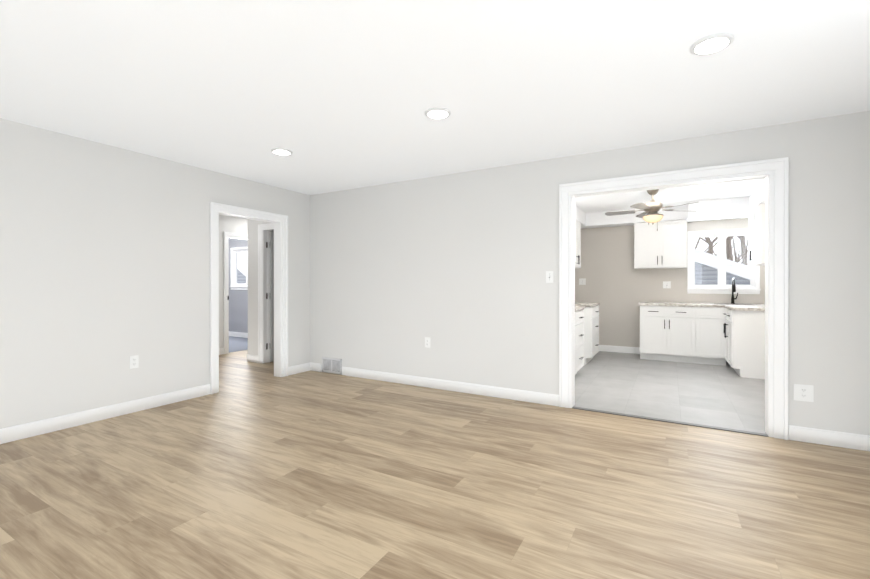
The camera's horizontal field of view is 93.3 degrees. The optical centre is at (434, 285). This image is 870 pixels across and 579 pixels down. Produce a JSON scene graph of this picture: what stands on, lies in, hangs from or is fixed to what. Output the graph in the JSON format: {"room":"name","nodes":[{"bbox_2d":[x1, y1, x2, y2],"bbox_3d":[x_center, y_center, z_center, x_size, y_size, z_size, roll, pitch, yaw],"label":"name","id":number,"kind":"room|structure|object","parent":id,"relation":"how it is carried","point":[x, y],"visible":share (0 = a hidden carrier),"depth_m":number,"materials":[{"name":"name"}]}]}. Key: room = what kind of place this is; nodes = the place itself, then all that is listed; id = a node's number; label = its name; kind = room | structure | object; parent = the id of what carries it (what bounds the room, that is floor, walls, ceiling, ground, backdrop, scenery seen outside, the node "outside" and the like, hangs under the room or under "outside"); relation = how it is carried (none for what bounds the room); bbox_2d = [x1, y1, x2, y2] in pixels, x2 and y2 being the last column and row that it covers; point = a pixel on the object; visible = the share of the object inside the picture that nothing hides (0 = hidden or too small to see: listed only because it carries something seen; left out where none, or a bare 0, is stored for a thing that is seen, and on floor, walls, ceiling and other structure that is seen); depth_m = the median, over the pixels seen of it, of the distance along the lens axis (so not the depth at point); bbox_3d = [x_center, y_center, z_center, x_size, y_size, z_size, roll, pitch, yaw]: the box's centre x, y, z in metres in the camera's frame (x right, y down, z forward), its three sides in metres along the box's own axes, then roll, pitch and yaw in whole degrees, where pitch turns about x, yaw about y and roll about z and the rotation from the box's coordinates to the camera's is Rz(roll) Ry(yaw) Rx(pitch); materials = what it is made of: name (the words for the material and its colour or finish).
{"room":"empty living room","nodes":[
{"label":"empty living room","id":0,"kind":"room"},
{"bbox_2d":[0,118,309,428],"bbox_3d":[-3.287,-0.032,3.143,0.120,2.440,6.015,0,0,30],"label":"wall","id":1,"kind":"structure","parent":0,"point":[104,262],"depth_m":3.65,"materials":[{"name":"paint"}]},
{"bbox_2d":[130,355,138,368],"bbox_3d":[-2.814,0.717,3.840,0.008,0.116,0.072,0,0,30],"label":"outlet","id":2,"kind":"object","parent":1,"relation":"attached to","point":[134,361],"visible":1,"depth_m":3.84,"materials":[{"name":"white plastic"}]},
{"bbox_2d":[210,202,287,393],"bbox_3d":[-2.251,0.140,4.953,0.184,2.093,1.035,0,0,30],"label":"trim","id":3,"kind":"structure","parent":1,"relation":"attached to","point":[280,221],"depth_m":5.18,"materials":[{"name":"white wood"}]},
{"bbox_2d":[219,215,247,347],"bbox_3d":[-3.846,-0.036,6.796,0.120,2.440,3.040,0,0,30],"label":"wall","id":4,"kind":"structure","parent":0,"point":[233,224],"depth_m":7.03,"materials":[{"name":"paint"}]},
{"bbox_2d":[219,348,223,354],"bbox_3d":[-4.048,1.128,6.310,0.014,0.112,1.695,0,0,30],"label":"baseboard","id":5,"kind":"structure","parent":4,"relation":"attached to","point":[221,350],"depth_m":7.00,"materials":[{"name":"white wood"}]},
{"bbox_2d":[224,232,247,353],"bbox_3d":[-3.441,0.132,7.475,0.156,2.103,0.930,0,0,30],"label":"door frame","id":6,"kind":"structure","parent":4,"relation":"attached to","point":[227,235],"depth_m":7.07,"materials":[{"name":"white wood"}]},
{"bbox_2d":[229,336,247,352],"bbox_3d":[-4.883,1.205,8.267,3.260,0.054,3.320,0,0,30],"label":"floor","id":7,"kind":"structure","parent":0,"point":[236,344],"depth_m":8.16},
{"bbox_2d":[229,238,247,332],"bbox_3d":[-4.313,-0.039,9.322,3.200,2.440,0.120,0,0,30],"label":"wall","id":8,"kind":"structure","parent":0,"point":[238,310],"depth_m":9.35,"materials":[{"name":"paint"}]},
{"bbox_2d":[229,331,247,337],"bbox_3d":[-4.294,1.125,9.235,3.080,0.112,0.014,0,0,30],"label":"baseboard","id":9,"kind":"structure","parent":8,"relation":"attached to","point":[239,334],"depth_m":9.31,"materials":[{"name":"white wood"}]},
{"bbox_2d":[230,247,247,289],"bbox_3d":[-4.223,-0.379,9.238,1.100,0.964,0.135,0,0,30],"label":"bedroom window","id":10,"kind":"structure","parent":8,"relation":"in","point":[235,285],"depth_m":9.41,"materials":[{"name":"white plastic"}]},
{"bbox_2d":[0,350,869,578],"bbox_3d":[-1.199,1.213,3.209,8.160,0.050,8.440,0,0,30],"label":"floor","id":11,"kind":"structure","parent":0,"point":[251,470],"depth_m":2.34,"materials":[{"name":"brown wood"}]},
{"bbox_2d":[572,406,768,436],"bbox_3d":[1.978,1.184,3.605,1.490,0.008,0.054,0,0,30],"label":"threshold strip","id":12,"kind":"object","parent":11,"relation":"on","point":[686,423],"visible":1,"depth_m":3.53,"materials":[{"name":"grey"}]},
{"bbox_2d":[0,0,869,212],"bbox_3d":[-2.216,-1.304,4.710,11.420,0.100,10.040,0,0,30],"label":"ceiling","id":13,"kind":"structure","parent":0,"point":[335,95],"depth_m":2.48,"materials":[{"name":"paint"}]},
{"bbox_2d":[271,148,292,155],"bbox_3d":[-1.434,-1.246,3.841,0.191,0.012,0.191,0,0,30],"label":"recessed light","id":14,"kind":"object","parent":13,"relation":"in","point":[282,151],"visible":0.98,"depth_m":3.81,"materials":[{"name":"white plastic"}]},
{"bbox_2d":[425,107,450,118],"bbox_3d":[0.020,-1.245,2.980,0.191,0.012,0.191,0,0,30],"label":"recessed light","id":15,"kind":"object","parent":13,"relation":"in","point":[437,113],"visible":1,"depth_m":2.96,"materials":[{"name":"white plastic"}]},
{"bbox_2d":[605,189,696,230],"bbox_3d":[2.815,-0.981,5.402,1.076,0.545,1.122,0,0,30],"label":"kitchen ceiling fan","id":16,"kind":"object","parent":13,"relation":"hanging from","point":[651,209],"visible":0.98,"depth_m":5.32,"materials":[{"name":"silver metal"}]},
{"bbox_2d":[690,33,733,54],"bbox_3d":[1.432,-1.244,2.126,0.191,0.012,0.191,0,0,30],"label":"recessed light","id":17,"kind":"object","parent":13,"relation":"in","point":[712,43],"visible":1,"depth_m":2.11,"materials":[{"name":"white plastic"}]},
{"bbox_2d":[248,111,869,434],"bbox_3d":[0.164,-0.034,4.703,7.040,2.440,0.120,0,0,30],"label":"wall","id":18,"kind":"structure","parent":0,"point":[454,267],"depth_m":4.24,"materials":[{"name":"paint"}]},
{"bbox_2d":[247,354,257,362],"bbox_3d":[-2.807,1.128,6.328,0.299,0.112,0.016,0,0,30],"label":"baseboard","id":19,"kind":"structure","parent":18,"relation":"attached to","point":[252,358],"depth_m":6.32,"materials":[{"name":"white wood"}]},
{"bbox_2d":[258,223,273,363],"bbox_3d":[-2.238,0.133,6.062,0.950,2.103,0.156,0,0,30],"label":"door frame","id":20,"kind":"structure","parent":18,"relation":"attached to","point":[264,230],"depth_m":6.22,"materials":[{"name":"white wood"}]},
{"bbox_2d":[266,231,273,361],"bbox_3d":[-2.318,0.168,6.593,0.103,2.008,0.845,0,0,30],"label":"hall door","id":21,"kind":"structure","parent":18,"relation":"in","point":[271,296],"depth_m":6.30,"materials":[{"name":"grey paint"}]},
{"bbox_2d":[322,357,341,373],"bbox_3d":[-1.388,1.077,5.515,0.350,0.193,0.012,0,0,30],"label":"air vent","id":22,"kind":"object","parent":18,"relation":"in","point":[332,365],"visible":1,"depth_m":5.51,"materials":[{"name":"white metal"}]},
{"bbox_2d":[425,337,429,347],"bbox_3d":[-0.087,0.666,4.773,0.072,0.116,0.008,0,0,30],"label":"outlet","id":23,"kind":"object","parent":18,"relation":"attached to","point":[427,342],"visible":1,"depth_m":4.77,"materials":[{"name":"white plastic"}]},
{"bbox_2d":[0,362,869,450],"bbox_3d":[-0.770,1.134,1.704,5.680,0.112,6.015,0,0,30],"label":"baseboard","id":24,"kind":"structure","parent":18,"relation":"attached to","point":[795,433],"depth_m":3.91,"materials":[{"name":"white wood"}]},
{"bbox_2d":[546,271,552,282],"bbox_3d":[1.135,-0.083,4.067,0.072,0.116,0.018,0,0,30],"label":"light switch","id":25,"kind":"object","parent":18,"relation":"attached to","point":[549,276],"visible":1,"depth_m":4.07,"materials":[{"name":"white plastic"}]},
{"bbox_2d":[559,157,788,439],"bbox_3d":[2.004,0.103,3.650,1.724,2.170,0.184,0,0,30],"label":"trim","id":26,"kind":"structure","parent":18,"relation":"attached to","point":[774,173],"depth_m":3.31,"materials":[{"name":"white wood"}]},
{"bbox_2d":[794,384,813,401],"bbox_3d":[2.801,0.818,3.120,0.115,0.125,0.008,0,0,30],"label":"outlet","id":27,"kind":"object","parent":18,"relation":"attached to","point":[802,392],"visible":1,"depth_m":3.12,"materials":[{"name":"white plastic"}]},
{"bbox_2d":[575,205,587,228],"bbox_3d":[1.913,-1.146,6.263,0.343,0.219,2.998,0,0,30],"label":"ceiling soffit","id":28,"kind":"structure","parent":0,"point":[579,214],"depth_m":6.76,"materials":[{"name":"paint"}]},
{"bbox_2d":[584,197,748,227],"bbox_3d":[3.796,-1.146,6.568,2.586,0.219,0.598,0,0,30],"label":"ceiling soffit","id":29,"kind":"structure","parent":0,"point":[734,208],"depth_m":6.44,"materials":[{"name":"paint"}]},
{"bbox_2d":[574,351,765,433],"bbox_3d":[2.905,1.211,5.316,3.130,0.050,3.905,0,0,30],"label":"floor","id":30,"kind":"structure","parent":0,"point":[727,396],"depth_m":4.58,"materials":[{"name":"grey tile"}]},
{"bbox_2d":[575,310,583,374],"bbox_3d":[1.589,0.755,5.369,0.662,0.860,0.580,0,0,30],"label":"base cabinet","id":31,"kind":"object","parent":30,"relation":"on","point":[579,340],"visible":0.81,"depth_m":5.20,"materials":[{"name":"white wood"}]},
{"bbox_2d":[575,306,584,311],"bbox_3d":[1.576,0.305,5.375,0.633,0.039,0.620,0,0,30],"label":"countertop","id":32,"kind":"structure","parent":31,"relation":"on","point":[578,308],"depth_m":5.27,"materials":[{"name":"stone"}]},
{"bbox_2d":[584,306,598,364],"bbox_3d":[2.234,0.754,6.497,0.662,0.860,0.680,0,0,30],"label":"base cabinet","id":33,"kind":"object","parent":30,"relation":"on","point":[591,332],"visible":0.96,"depth_m":6.10,"materials":[{"name":"white wood"}]},
{"bbox_2d":[575,302,599,306],"bbox_3d":[2.222,0.304,6.504,0.633,0.039,0.720,0,0,30],"label":"countertop","id":34,"kind":"structure","parent":33,"relation":"on","point":[583,304],"depth_m":6.15,"materials":[{"name":"stone"}]},
{"bbox_2d":[640,306,764,378],"bbox_3d":[3.978,0.755,6.038,1.735,0.860,1.335,0,0,30],"label":"base cabinet","id":35,"kind":"object","parent":30,"relation":"on","point":[735,339],"visible":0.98,"depth_m":6.09,"materials":[{"name":"white wood"}]},
{"bbox_2d":[638,302,764,310],"bbox_3d":[3.960,0.303,6.031,1.760,0.042,1.363,0,0,30],"label":"countertop","id":36,"kind":"structure","parent":35,"relation":"on","point":[747,307],"depth_m":6.09,"materials":[{"name":"stone"}]},
{"bbox_2d":[731,278,737,303],"bbox_3d":[4.591,0.085,6.282,0.100,0.396,0.225,0,0,30],"label":"faucet","id":37,"kind":"object","parent":36,"relation":"on","point":[733,290],"visible":0.98,"depth_m":6.33,"materials":[{"name":"black metal"}]},
{"bbox_2d":[575,218,764,346],"bbox_3d":[3.819,-0.036,6.972,2.950,2.440,0.120,0,0,30],"label":"wall","id":38,"kind":"structure","parent":0,"point":[618,287],"depth_m":7.19,"materials":[{"name":"paint"}]},
{"bbox_2d":[579,278,585,284],"bbox_3d":[2.704,-0.067,7.530,0.115,0.116,0.018,0,0,30],"label":"light switch","id":39,"kind":"object","parent":38,"relation":"attached to","point":[582,281],"visible":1,"depth_m":7.53,"materials":[{"name":"white plastic"}]},
{"bbox_2d":[599,345,639,353],"bbox_3d":[3.026,1.127,7.350,1.200,0.112,0.014,0,0,30],"label":"baseboard","id":40,"kind":"structure","parent":38,"relation":"attached to","point":[621,349],"depth_m":7.20,"materials":[{"name":"white wood"}]},
{"bbox_2d":[634,219,686,268],"bbox_3d":[3.700,-0.658,6.747,0.745,0.753,0.377,0,0,30],"label":"upper cabinet","id":41,"kind":"object","parent":38,"relation":"attached to","point":[664,246],"visible":1,"depth_m":6.60,"materials":[{"name":"white wood"}]},
{"bbox_2d":[663,281,670,287],"bbox_3d":[3.876,-0.006,6.860,0.115,0.116,0.018,0,0,30],"label":"outlet","id":42,"kind":"object","parent":38,"relation":"attached to","point":[666,284],"visible":1,"depth_m":6.86,"materials":[{"name":"white plastic"}]},
{"bbox_2d":[687,228,760,293],"bbox_3d":[4.558,-0.371,6.517,0.955,1.014,0.135,0,0,30],"label":"kitchen window","id":43,"kind":"structure","parent":38,"relation":"in","point":[722,287],"depth_m":6.52,"materials":[{"name":"white plastic"}]},
{"bbox_2d":[747,182,764,212],"bbox_3d":[4.422,-1.145,5.427,0.366,0.219,1.240,0,0,30],"label":"ceiling soffit","id":44,"kind":"structure","parent":0,"point":[758,197],"depth_m":5.36,"materials":[{"name":"paint"}]},
{"bbox_3d":[1.576,-0.035,6.144,0.120,2.440,3.785,0,0,30],"label":"wall","id":45,"kind":"structure","parent":0,"visible":0},
{"bbox_2d":[575,219,580,267],"bbox_3d":[2.111,-0.657,6.566,0.377,0.753,0.680,0,0,30],"label":"upper cabinet","id":46,"kind":"object","parent":45,"relation":"attached to","point":[577,244],"visible":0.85,"depth_m":6.59,"materials":[{"name":"white wood"}]},
{"bbox_3d":[2.717,-0.030,1.957,0.120,2.440,9.920,0,0,30],"label":"wall","id":47,"kind":"structure","parent":0,"visible":0},
{"bbox_2d":[748,203,764,265],"bbox_3d":[4.444,-0.656,5.484,0.377,0.753,0.840,0,0,30],"label":"upper cabinet","id":48,"kind":"object","parent":47,"relation":"attached to","point":[756,236],"visible":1,"depth_m":5.41,"materials":[{"name":"white wood"}]},
{"label":"outside","id":49,"kind":"structure","parent":0,"visible":0},
{"bbox_3d":[5.636,1.324,18.614,28.000,0.190,21.870,0,0,30],"label":"snow","id":50,"kind":"object","parent":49,"visible":0},
{"bbox_2d":[237,252,245,282],"bbox_3d":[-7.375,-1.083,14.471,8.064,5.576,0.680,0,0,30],"label":"house","id":51,"kind":"structure","parent":50,"relation":"on","point":[240,270],"depth_m":13.89,"materials":[{"name":"white"}]},
{"bbox_2d":[695,249,749,284],"bbox_3d":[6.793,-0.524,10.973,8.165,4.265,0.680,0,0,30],"label":"house","id":52,"kind":"structure","parent":50,"relation":"on","point":[712,275],"depth_m":10.53,"materials":[{"name":"white"}]},
{"bbox_2d":[701,237,747,263],"bbox_3d":[9.470,-2.831,14.537,4.178,8.217,1.723,0,0,30],"label":"tree","id":53,"kind":"object","parent":50,"relation":"on","point":[709,242],"depth_m":14.53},
{"bbox_2d":[705,236,747,263],"bbox_3d":[11.149,-3.328,14.928,3.360,9.220,1.616,0,0,30],"label":"tree","id":54,"kind":"object","parent":50,"relation":"on","point":[729,245],"depth_m":14.93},
{"bbox_2d":[736,236,747,265],"bbox_3d":[12.261,-3.436,16.815,3.100,9.434,3.003,0,0,30],"label":"tree","id":55,"kind":"object","parent":50,"relation":"on","point":[743,251],"depth_m":16.72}
]}

